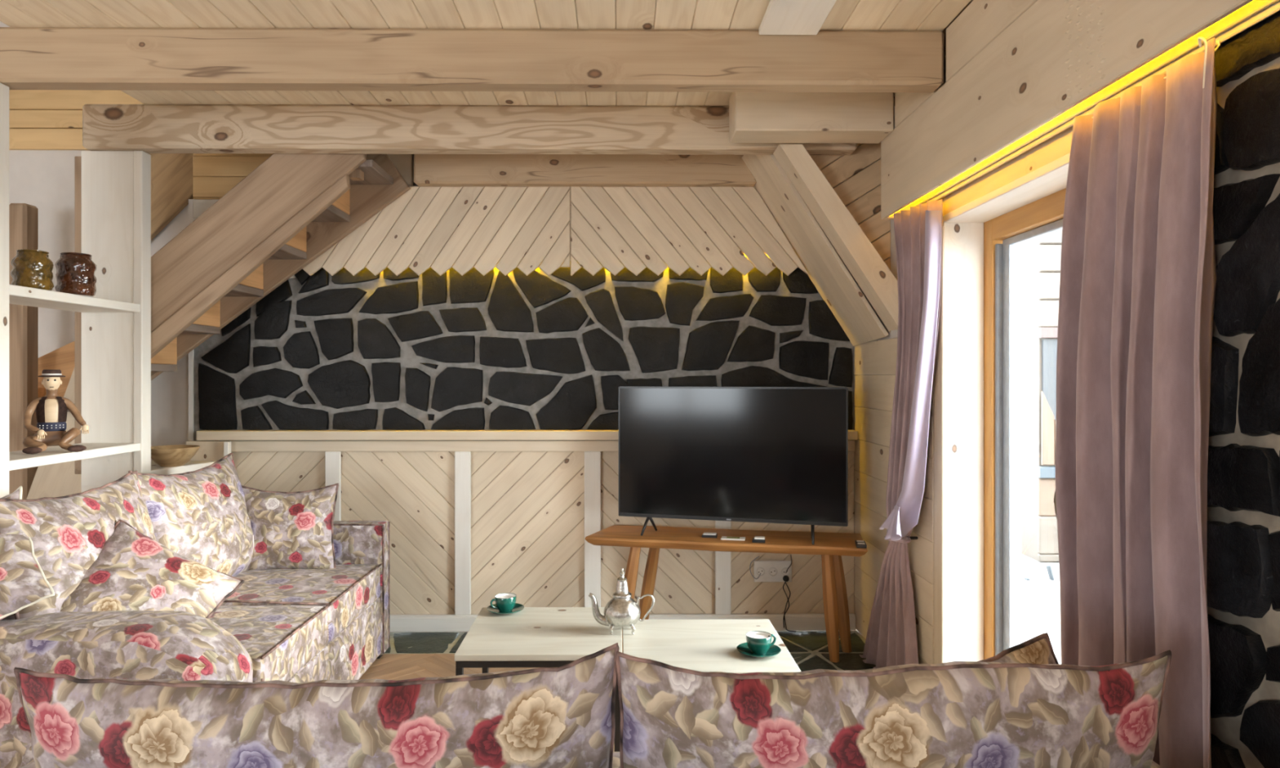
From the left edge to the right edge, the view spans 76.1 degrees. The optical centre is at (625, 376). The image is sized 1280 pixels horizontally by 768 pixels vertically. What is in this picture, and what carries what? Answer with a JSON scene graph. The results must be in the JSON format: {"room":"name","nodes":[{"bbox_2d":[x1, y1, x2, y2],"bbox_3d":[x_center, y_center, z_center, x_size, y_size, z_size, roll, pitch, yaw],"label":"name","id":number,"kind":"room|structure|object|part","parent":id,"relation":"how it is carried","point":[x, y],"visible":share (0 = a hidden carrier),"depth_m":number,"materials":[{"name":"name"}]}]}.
{"room":"living room","nodes":[
{"label":"living room","id":0,"kind":"room"},
{"bbox_2d":[0,21,857,596],"bbox_3d":[-1.439,-0.740,4.474,5.600,4.220,0.227,0,0,-1],"label":"wall","id":1,"kind":"structure","parent":0,"point":[343,350],"depth_m":4.38,"materials":[{"name":"black stone"}]},
{"bbox_2d":[386,154,413,186],"bbox_3d":[-1.259,-1.121,4.349,0.249,0.216,0.030,0,0,-1],"label":"block","id":2,"kind":"object","parent":1,"relation":"attached to","point":[403,163],"visible":0.15,"depth_m":4.33,"materials":[{"name":"brown wood"}]},
{"bbox_2d":[195,430,857,631],"bbox_3d":[-0.523,0.817,4.346,3.506,1.066,0.100,0,0,-1],"label":"wainscoting","id":3,"kind":"structure","parent":1,"relation":"attached to","point":[472,522],"depth_m":4.38,"materials":[{"name":"brown wood"}]},
{"bbox_3d":[-0.521,0.368,4.358,3.490,0.057,0.020,0,0,0],"label":"rail","id":4,"kind":"part","parent":3,"relation":"part of","materials":[{"name":"brown wood"}]},
{"bbox_3d":[-0.521,1.308,4.356,3.490,0.084,0.024,0,0,0],"label":"rail","id":5,"kind":"part","parent":3,"relation":"part of","materials":[{"name":"brown wood"}]},
{"bbox_3d":[-0.521,1.312,4.340,3.490,0.075,0.008,0,0,0],"label":"baseboard","id":6,"kind":"part","parent":3,"relation":"part of","materials":[{"name":"brown wood"}]},
{"bbox_2d":[302,186,809,275],"bbox_3d":[-0.370,-0.772,4.341,2.688,0.477,0.055,0,0,-1],"label":"wood paneling","id":7,"kind":"structure","parent":1,"relation":"attached to","point":[461,228],"depth_m":4.32,"materials":[{"name":"brown wood"}]},
{"bbox_2d":[754,560,791,582],"bbox_3d":[0.786,1.037,4.369,0.196,0.109,0.014,0,0,-1],"label":"wall socket","id":8,"kind":"object","parent":1,"relation":"attached to","point":[770,571],"visible":1,"depth_m":4.36,"materials":[{"name":"white plastic"}]},
{"bbox_2d":[749,555,760,579],"bbox_3d":[0.690,1.015,4.352,0.061,0.125,0.009,0,0,-1],"label":"cable","id":9,"kind":"object","parent":8,"relation":"attached to","point":[758,556],"visible":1,"depth_m":4.35,"materials":[{"name":"plastic"}]},
{"bbox_2d":[782,575,795,631],"bbox_3d":[0.869,1.203,4.343,0.070,0.294,0.034,0,0,11],"label":"plug","id":10,"kind":"object","parent":8,"relation":"attached to","point":[785,578],"visible":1,"depth_m":4.34,"materials":[{"name":"black plastic"}]},
{"bbox_2d":[782,582,789,627],"bbox_3d":[0.850,1.208,4.335,0.036,0.244,0.005,0,0,-1],"label":"power cable","id":11,"kind":"object","parent":10,"relation":"attached to","point":[784,582],"visible":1,"depth_m":4.33,"materials":[{"name":"black plastic"}]},
{"bbox_2d":[0,0,973,106],"bbox_3d":[-0.283,-1.323,0.948,3.790,0.154,7.300,0,0,-1],"label":"ceiling","id":12,"kind":"structure","parent":0,"point":[719,15],"depth_m":2.85,"materials":[{"name":"brown wood"}]},
{"bbox_2d":[82,104,857,155],"bbox_3d":[-0.708,-1.145,3.794,3.549,0.201,0.110,0,0,-1],"label":"ceiling beam","id":13,"kind":"structure","parent":12,"relation":"attached to","point":[320,129],"depth_m":3.74,"materials":[{"name":"brown wood"}]},
{"bbox_2d":[773,144,897,330],"bbox_3d":[0.959,-0.629,3.748,0.541,0.828,0.160,0,0,-1],"label":"rafter","id":14,"kind":"object","parent":13,"relation":"attached to","point":[864,262],"visible":0.91,"depth_m":3.67,"materials":[{"name":"brown wood"}]},
{"bbox_2d":[0,26,943,93],"bbox_3d":[-0.741,-1.147,2.964,3.770,0.197,0.100,0,0,-1],"label":"ceiling beam","id":15,"kind":"structure","parent":12,"relation":"attached to","point":[32,58],"depth_m":2.92,"materials":[{"name":"brown wood"}]},
{"bbox_2d":[413,154,756,186],"bbox_3d":[-0.210,-1.126,4.318,1.786,0.241,0.140,0,0,-1],"label":"ceiling beam","id":16,"kind":"structure","parent":12,"relation":"attached to","point":[429,170],"depth_m":4.25,"materials":[{"name":"brown wood"}]},
{"bbox_2d":[759,0,836,35],"bbox_3d":[0.595,-1.232,1.013,0.208,0.025,3.815,0,0,-1],"label":"plank","id":17,"kind":"object","parent":12,"relation":"attached to","point":[781,17],"visible":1,"depth_m":2.78,"materials":[{"name":"brown wood"}]},
{"bbox_2d":[728,92,893,143],"bbox_3d":[0.801,-1.145,3.565,0.676,0.201,0.195,0,0,-1],"label":"ceiling beam","id":18,"kind":"structure","parent":12,"relation":"attached to","point":[820,117],"depth_m":3.47,"materials":[{"name":"brown wood"}]},
{"bbox_2d":[358,628,875,751],"bbox_3d":[-1.348,1.409,0.938,5.920,0.121,7.300,0,0,-1],"label":"floor","id":19,"kind":"structure","parent":0,"point":[409,655],"depth_m":3.97,"materials":[{"name":"brown wood"}]},
{"bbox_2d":[0,83,151,497],"bbox_3d":[-2.385,0.151,3.379,0.320,2.398,1.000,0,0,-1],"label":"shelf unit","id":20,"kind":"object","parent":19,"relation":"on","point":[113,188],"visible":0.69,"depth_m":3.77,"materials":[{"name":"white wood"}]},
{"bbox_3d":[-2.365,0.151,2.917,0.278,2.398,0.075,0,0,0],"label":"panel","id":21,"kind":"part","parent":20,"relation":"part of","materials":[{"name":"white wood"}]},
{"bbox_2d":[10,248,53,290],"bbox_3d":[-2.307,-0.412,3.180,0.135,0.153,0.138,0,0,-1],"label":"glass jar","id":22,"kind":"object","parent":20,"relation":"on","point":[33,268],"visible":0.93,"depth_m":3.13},
{"bbox_2d":[22,369,88,453],"bbox_3d":[-2.308,0.137,3.315,0.222,0.332,0.202,0,0,-34],"label":"doll","id":23,"kind":"object","parent":20,"relation":"on","point":[51,409],"visible":1,"depth_m":3.32,"materials":[{"name":"brown wood"}]},
{"bbox_3d":[-2.369,0.322,3.361,0.273,0.036,0.812,0,0,0],"label":"shelf","id":24,"kind":"part","parent":20,"relation":"part of","materials":[{"name":"white wood"}]},
{"bbox_3d":[-2.369,-0.316,3.361,0.273,0.038,0.812,0,0,0],"label":"shelf","id":25,"kind":"part","parent":20,"relation":"part of","materials":[{"name":"white wood"}]},
{"bbox_2d":[54,252,97,297],"bbox_3d":[-2.272,-0.421,3.380,0.144,0.172,0.146,0,0,-1],"label":"glass jar","id":26,"kind":"object","parent":20,"relation":"on","point":[75,272],"visible":0.95,"depth_m":3.33,"materials":[{"name":"brown glass"}]},
{"bbox_3d":[-2.390,0.153,3.802,0.243,2.393,0.065,0,0,0],"label":"panel","id":27,"kind":"part","parent":20,"relation":"part of","materials":[{"name":"white wood"}]},
{"bbox_3d":[-2.248,0.153,3.803,0.039,2.393,0.075,0,0,0],"label":"post","id":28,"kind":"part","parent":20,"relation":"part of","materials":[{"name":"white wood"}]},
{"bbox_2d":[151,440,231,475],"bbox_3d":[-2.283,0.844,4.085,0.425,1.012,0.485,0,0,-1],"label":"corner shelf","id":29,"kind":"object","parent":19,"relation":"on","point":[209,452],"visible":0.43,"depth_m":4.29,"materials":[{"name":"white wood"}]},
{"bbox_2d":[151,444,199,466],"bbox_3d":[-2.240,0.393,4.041,0.244,0.094,0.244,0,0,-1],"label":"wooden bowl","id":30,"kind":"object","parent":29,"relation":"on","point":[170,455],"visible":0.94,"depth_m":3.98,"materials":[{"name":"brown wood"}]},
{"bbox_3d":[-2.303,0.458,4.084,0.385,0.035,0.483,0,0,0],"label":"shelf","id":31,"kind":"part","parent":29,"relation":"part of","materials":[{"name":"white wood"}]},
{"bbox_3d":[-2.200,0.844,4.314,0.225,1.012,0.029,0,0,0],"label":"panel","id":32,"kind":"part","parent":29,"relation":"part of","materials":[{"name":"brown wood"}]},
{"bbox_3d":[-2.086,0.844,4.283,0.027,1.012,0.032,0,0,0],"label":"edge post","id":33,"kind":"part","parent":29,"relation":"part of","materials":[{"name":"white wood"}]},
{"bbox_2d":[0,520,389,767],"bbox_3d":[-1.637,0.916,3.134,0.987,0.868,1.729,0,0,-1],"label":"sofa","id":34,"kind":"object","parent":19,"relation":"on","point":[292,625],"visible":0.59,"depth_m":2.69,"materials":[{"name":"fabric"}]},
{"bbox_2d":[0,485,54,620],"bbox_3d":[-1.951,0.589,2.403,0.527,0.494,0.286,0,0,-22],"label":"throw pillow","id":35,"kind":"object","parent":34,"relation":"on","point":[24,584],"visible":0.8,"depth_m":2.37,"materials":[{"name":"fabric"}]},
{"bbox_2d":[0,470,156,619],"bbox_3d":[-1.812,0.638,2.774,0.280,0.563,0.747,0,0,-1],"label":"cushion","id":36,"kind":"object","parent":34,"relation":"on","point":[68,534],"visible":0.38,"depth_m":2.59,"materials":[{"name":"fabric"}]},
{"bbox_3d":[-1.593,1.024,2.424,0.904,0.621,0.307,0,0,0],"label":"armrest","id":37,"kind":"part","parent":34,"relation":"part of","materials":[{"name":"fabric"}]},
{"bbox_2d":[60,519,244,618],"bbox_3d":[-1.583,0.718,2.666,0.537,0.455,0.342,0,0,-5],"label":"throw pillow","id":38,"kind":"object","parent":34,"relation":"on","point":[132,571],"visible":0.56,"depth_m":2.66,"materials":[{"name":"fabric"}]},
{"bbox_2d":[128,453,253,576],"bbox_3d":[-1.808,0.637,3.484,0.286,0.560,0.753,0,0,6],"label":"cushion","id":39,"kind":"object","parent":34,"relation":"on","point":[201,515],"visible":0.63,"depth_m":3.37,"materials":[{"name":"fabric"}]},
{"bbox_2d":[208,604,328,682],"bbox_3d":[-1.565,0.965,2.889,0.824,0.179,0.610,0,0,0],"label":"seat cushion","id":40,"kind":"object","parent":34,"relation":"on","point":[282,642],"depth_m":2.92,"materials":[{"name":"fabric"}]},
{"bbox_2d":[241,483,338,570],"bbox_3d":[-1.564,0.700,3.777,0.452,0.406,0.181,0,0,-11],"label":"throw pillow","id":41,"kind":"object","parent":34,"relation":"on","point":[291,530],"visible":0.8,"depth_m":3.72,"materials":[{"name":"fabric"}]},
{"bbox_2d":[221,564,380,642],"bbox_3d":[-1.571,0.965,3.542,0.826,0.180,0.702,0,0,0],"label":"seat cushion","id":42,"kind":"object","parent":34,"relation":"on","point":[351,592],"depth_m":3.46,"materials":[{"name":"fabric"}]},
{"bbox_3d":[-1.596,1.016,3.946,0.879,0.631,0.104,0,0,0],"label":"armrest","id":43,"kind":"part","parent":34,"relation":"part of","materials":[{"name":"fabric"}]},
{"bbox_2d":[8,153,410,499],"bbox_3d":[-2.199,-0.049,4.140,2.137,2.799,0.586,0,0,-1],"label":"staircase","id":44,"kind":"structure","parent":19,"relation":"on","point":[291,209],"depth_m":4.00,"materials":[{"name":"brown wood"}]},
{"bbox_3d":[-3.037,0.241,4.124,0.093,2.218,0.100,0,0,0],"label":"newel post","id":45,"kind":"part","parent":44,"relation":"part of","materials":[{"name":"brown wood"}]},
{"bbox_3d":[-1.311,-1.047,3.979,0.057,0.172,0.060,0,0,0],"label":"post","id":46,"kind":"part","parent":44,"relation":"part of","materials":[{"name":"beige wood"}]},
{"bbox_2d":[454,607,622,751],"bbox_3d":[-0.286,1.125,2.925,0.545,0.450,0.545,0,0,-1],"label":"coffee table","id":47,"kind":"object","parent":19,"relation":"on","point":[530,637],"visible":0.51,"depth_m":2.79,"materials":[{"name":"white wood"}]},
{"bbox_3d":[-0.541,1.147,2.665,0.022,0.406,0.022,0,0,0],"label":"leg","id":48,"kind":"part","parent":47,"relation":"part of","materials":[{"name":"black metal"}]},
{"bbox_3d":[-0.546,1.147,3.180,0.022,0.406,0.022,0,0,0],"label":"leg","id":49,"kind":"part","parent":47,"relation":"part of","materials":[{"name":"black metal"}]},
{"bbox_2d":[486,603,524,614],"bbox_3d":[-0.460,0.891,3.127,0.142,0.018,0.142,0,0,-1],"label":"saucer","id":50,"kind":"object","parent":47,"relation":"on","point":[517,607],"visible":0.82,"depth_m":3.12,"materials":[{"name":"green ceramic"}]},
{"bbox_2d":[489,592,516,612],"bbox_3d":[-0.461,0.865,3.122,0.083,0.058,0.093,0,0,16],"label":"coffee cup","id":51,"kind":"object","parent":50,"relation":"on","point":[504,602],"visible":1,"depth_m":3.10,"materials":[{"name":"green ceramic"}]},
{"bbox_3d":[-0.499,0.860,3.099,0.032,0.039,0.008,0,0,-36],"label":"handle","id":52,"kind":"part","parent":51,"relation":"part of","materials":[{"name":"green ceramic"}]},
{"bbox_3d":[-0.026,1.147,2.670,0.022,0.406,0.022,0,0,0],"label":"leg","id":53,"kind":"part","parent":47,"relation":"part of","materials":[{"name":"black metal"}]},
{"bbox_2d":[588,568,654,635],"bbox_3d":[-0.015,0.786,2.884,0.205,0.227,0.132,0,0,29],"label":"teapot","id":54,"kind":"object","parent":47,"relation":"on","point":[621,611],"visible":1,"depth_m":2.85,"materials":[{"name":"silver metal"}]},
{"bbox_3d":[-0.095,0.820,2.882,0.075,0.118,0.040,0,0,0],"label":"spout","id":55,"kind":"part","parent":54,"relation":"part of","materials":[{"name":"silver metal"}]},
{"bbox_3d":[-0.013,0.721,2.883,0.067,0.096,0.067,0,0,0],"label":"lid","id":56,"kind":"part","parent":54,"relation":"part of","materials":[{"name":"silver metal"}]},
{"bbox_3d":[0.069,0.814,2.884,0.066,0.098,0.007,0,0,0],"label":"handle","id":57,"kind":"part","parent":54,"relation":"part of","materials":[{"name":"silver metal"}]},
{"bbox_2d":[21,751,1162,767],"bbox_3d":[-0.063,1.019,1.597,2.225,0.662,0.764,0,0,-1],"label":"sofa","id":58,"kind":"object","parent":19,"relation":"on","point":[616,759],"visible":0.02,"depth_m":1.88,"materials":[{"name":"fabric"}]},
{"bbox_3d":[-1.120,0.910,1.656,0.113,0.322,0.612,0,0,0],"label":"armrest","id":59,"kind":"part","parent":58,"relation":"part of","materials":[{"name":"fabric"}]},
{"bbox_2d":[13,642,619,767],"bbox_3d":[-0.548,0.716,1.502,1.074,0.492,0.233,0,0,0],"label":"cushion","id":60,"kind":"object","parent":58,"relation":"on","point":[562,717],"visible":1,"depth_m":1.42,"materials":[{"name":"fabric"}]},
{"bbox_2d":[612,751,620,767],"bbox_3d":[0.434,0.981,1.679,0.993,0.182,0.610,0,0,0],"label":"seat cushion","id":61,"kind":"object","parent":58,"relation":"on","point":[616,759],"depth_m":1.92,"materials":[{"name":"fabric"}]},
{"bbox_2d":[615,649,1171,767],"bbox_3d":[0.477,0.726,1.506,0.990,0.483,0.236,0,0,1],"label":"cushion","id":62,"kind":"object","parent":58,"relation":"on","point":[953,714],"visible":1,"depth_m":1.42,"materials":[{"name":"fabric"}]},
{"bbox_2d":[977,632,1058,664],"bbox_3d":[0.800,0.820,1.765,0.524,0.494,0.192,0,0,-2],"label":"throw pillow","id":63,"kind":"object","parent":58,"relation":"on","point":[1038,650],"visible":0.18,"depth_m":1.81,"materials":[{"name":"fabric"}]},
{"bbox_3d":[0.990,0.910,1.675,0.113,0.323,0.612,0,0,0],"label":"armrest","id":64,"kind":"part","parent":58,"relation":"part of","materials":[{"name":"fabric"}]},
{"bbox_2d":[622,619,800,673],"bbox_3d":[0.262,1.125,2.765,0.545,0.450,0.545,0,0,-1],"label":"coffee table","id":65,"kind":"object","parent":19,"relation":"on","point":[697,645],"visible":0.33,"depth_m":2.75,"materials":[{"name":"white wood"}]},
{"bbox_2d":[737,642,781,657],"bbox_3d":[0.431,0.891,2.654,0.142,0.018,0.142,0,0,-1],"label":"saucer","id":66,"kind":"object","parent":65,"relation":"on","point":[743,648],"visible":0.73,"depth_m":2.65,"materials":[{"name":"green ceramic"}]},
{"bbox_2d":[746,631,776,654],"bbox_3d":[0.436,0.865,2.652,0.093,0.058,0.083,0,0,18],"label":"coffee cup","id":67,"kind":"object","parent":66,"relation":"on","point":[758,642],"visible":1,"depth_m":2.63,"materials":[{"name":"green ceramic"}]},
{"bbox_3d":[0.477,0.860,2.671,0.032,0.039,0.008,0,0,-20],"label":"handle","id":68,"kind":"part","parent":67,"relation":"part of","materials":[{"name":"green ceramic"}]},
{"bbox_2d":[585,524,867,662],"bbox_3d":[0.484,1.065,4.032,1.334,0.570,0.378,0,0,11],"label":"tv stand","id":69,"kind":"object","parent":19,"relation":"on","point":[831,546],"visible":0.8,"depth_m":3.97,"materials":[{"name":"brown wood"}]},
{"bbox_3d":[0.009,1.085,4.016,0.063,0.545,0.059,9,0,12],"label":"leg","id":70,"kind":"part","parent":69,"relation":"part of","materials":[{"name":"brown wood"}]},
{"bbox_3d":[0.117,1.085,4.228,0.063,0.546,0.059,10,4,11],"label":"leg","id":71,"kind":"part","parent":69,"relation":"part of","materials":[{"name":"brown wood"}]},
{"bbox_2d":[702,532,717,537],"bbox_3d":[0.409,0.772,3.986,0.072,0.016,0.052,0,0,12],"label":"sachet","id":72,"kind":"object","parent":69,"relation":"on","point":[705,535],"visible":1,"depth_m":3.97,"materials":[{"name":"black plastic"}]},
{"bbox_3d":[0.484,0.804,4.032,1.334,0.048,0.377,0,0,11],"label":"seat","id":73,"kind":"part","parent":69,"relation":"part of","materials":[{"name":"brown wood"}]},
{"bbox_2d":[720,536,745,540],"bbox_3d":[0.516,0.776,3.933,0.115,0.007,0.062,0,0,12],"label":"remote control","id":74,"kind":"object","parent":69,"relation":"on","point":[726,538],"visible":1,"depth_m":3.92,"materials":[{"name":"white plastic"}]},
{"bbox_2d":[618,386,848,544],"bbox_3d":[0.502,0.414,3.966,1.111,0.731,0.158,0,0,15],"label":"television","id":75,"kind":"object","parent":69,"relation":"on","point":[766,455],"visible":1,"depth_m":3.94,"materials":[{"name":"black plastic"}]},
{"bbox_3d":[0.095,0.734,4.037,0.016,0.091,0.084,0,0,33],"label":"stand leg","id":76,"kind":"part","parent":75,"relation":"part of","materials":[{"name":"black plastic"}]},
{"bbox_3d":[0.136,0.734,4.105,0.016,0.091,0.084,0,0,33],"label":"stand leg","id":77,"kind":"part","parent":75,"relation":"part of","materials":[{"name":"black plastic"}]},
{"bbox_3d":[0.876,0.734,3.825,0.028,0.090,0.080,0,0,0],"label":"stand leg","id":78,"kind":"part","parent":75,"relation":"part of","materials":[{"name":"black plastic"}]},
{"bbox_2d":[751,536,765,542],"bbox_3d":[0.629,0.769,3.865,0.060,0.022,0.051,0,0,12],"label":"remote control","id":79,"kind":"object","parent":69,"relation":"on","point":[757,539],"visible":1,"depth_m":3.85,"materials":[{"name":"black plastic"}]},
{"bbox_3d":[0.970,1.084,3.877,0.063,0.538,0.059,-4,2,12],"label":"leg","id":80,"kind":"part","parent":69,"relation":"part of","materials":[{"name":"brown wood"}]},
{"bbox_3d":[1.058,1.084,4.025,0.063,0.540,0.059,-7,0,11],"label":"leg","id":81,"kind":"part","parent":69,"relation":"part of","materials":[{"name":"brown wood"}]},
{"bbox_2d":[854,540,865,545],"bbox_3d":[1.092,0.772,3.806,0.044,0.016,0.050,0,0,12],"label":"remote control","id":82,"kind":"object","parent":69,"relation":"on","point":[855,541],"visible":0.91,"depth_m":3.80,"materials":[{"name":"black plastic"}]},
{"bbox_2d":[856,542,866,547],"bbox_3d":[1.081,0.772,3.752,0.044,0.016,0.050,0,0,12],"label":"remote control","id":83,"kind":"object","parent":69,"relation":"on","point":[858,544],"visible":1,"depth_m":3.73,"materials":[{"name":"black plastic"}]},
{"bbox_2d":[742,155,888,346],"bbox_3d":[0.921,-0.657,4.132,0.643,0.985,0.532,0,0,-1],"label":"diagonal beam","id":84,"kind":"structure","parent":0,"point":[826,270],"depth_m":4.07,"materials":[{"name":"brown wood"}]},
{"bbox_2d":[802,142,890,333],"bbox_3d":[0.918,-0.725,3.879,0.674,1.030,0.019,0,0,-1],"label":"wall","id":85,"kind":"structure","parent":0,"point":[843,168],"depth_m":3.87,"materials":[{"name":"brown wood"}]},
{"bbox_2d":[853,10,1279,767],"bbox_3d":[1.438,-0.015,0.863,0.350,2.770,7.100,0,0,-1],"label":"wall","id":86,"kind":"structure","parent":0,"point":[1243,544],"depth_m":1.71,"materials":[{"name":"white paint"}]},
{"bbox_2d":[933,152,1070,663],"bbox_3d":[1.364,0.357,2.634,0.250,1.985,1.300,0,0,-1],"label":"window frame","id":87,"kind":"structure","parent":86,"relation":"in","point":[975,373],"depth_m":3.19,"materials":[{"name":"brown wood"}]},
{"bbox_3d":[1.447,0.362,3.188,0.075,1.975,0.080,0,0,0],"label":"frame","id":88,"kind":"part","parent":87,"relation":"part of","materials":[{"name":"brown wood"}]},
{"bbox_3d":[1.452,-0.575,2.615,0.075,0.100,1.065,0,0,0],"label":"frame","id":89,"kind":"part","parent":87,"relation":"part of","materials":[{"name":"brown wood"}]},
{"bbox_3d":[1.375,0.370,2.518,0.042,0.155,0.125,0,0,-34],"label":"handle","id":90,"kind":"part","parent":87,"relation":"part of","materials":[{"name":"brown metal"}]},
{"bbox_2d":[880,0,1253,219],"bbox_3d":[1.221,-0.974,0.781,0.122,0.543,5.740,0,0,-1],"label":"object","id":91,"kind":"structure","parent":86,"relation":"attached to","point":[1014,67],"depth_m":2.41,"materials":[{"name":"brown wood"}]},
{"bbox_2d":[891,0,1254,215],"bbox_3d":[1.170,-0.708,2.075,0.003,0.006,3.030,0,0,-1],"label":"trim","id":92,"kind":"structure","parent":86,"relation":"attached to","point":[1254,0],"depth_m":1.97,"materials":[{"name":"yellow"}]},
{"bbox_2d":[901,0,1279,210],"bbox_3d":[1.236,-0.725,2.051,0.027,0.049,3.080,0,0,-1],"label":"rail","id":93,"kind":"object","parent":86,"relation":"attached to","point":[1257,11],"visible":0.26,"depth_m":2.03,"materials":[{"name":"metal"}]},
{"bbox_2d":[859,199,942,668],"bbox_3d":[1.148,0.319,3.486,0.181,2.040,0.899,0,0,3],"label":"curtain","id":94,"kind":"object","parent":93,"relation":"hanging from","point":[891,640],"visible":0.97,"depth_m":3.34,"materials":[{"name":"fabric"}]},
{"bbox_2d":[1055,36,1220,767],"bbox_3d":[1.192,0.319,1.910,0.123,2.038,0.603,0,0,-1],"label":"curtain","id":95,"kind":"object","parent":93,"relation":"hanging from","point":[1138,282],"visible":0.91,"depth_m":1.85,"materials":[{"name":"fabric"}]},
{"bbox_3d":[1.182,-0.644,1.677,0.014,0.108,0.021,0,0,0],"label":"pull cord","id":96,"kind":"part","parent":95,"relation":"part of","materials":[{"name":"white plastic"}]},
{"label":"outside","id":97,"kind":"structure","parent":0,"visible":0},
{"bbox_2d":[1021,554,1061,664],"bbox_3d":[5.275,1.535,4.046,7.380,0.130,16.000,0,0,-1],"label":"terrace","id":98,"kind":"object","parent":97,"point":[1040,595],"depth_m":5.34,"materials":[{"name":"white"}]},
{"bbox_2d":[1024,564,1054,580],"bbox_3d":[3.155,1.661,5.928,0.920,0.900,0.060,0,0,-1],"label":"railing","id":99,"kind":"object","parent":98,"relation":"on","point":[1050,572],"visible":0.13,"depth_m":5.91,"materials":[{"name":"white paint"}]},
{"bbox_2d":[1021,231,1062,562],"bbox_3d":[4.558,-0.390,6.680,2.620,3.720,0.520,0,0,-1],"label":"house","id":100,"kind":"structure","parent":98,"relation":"on","point":[1041,258],"depth_m":6.51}
]}

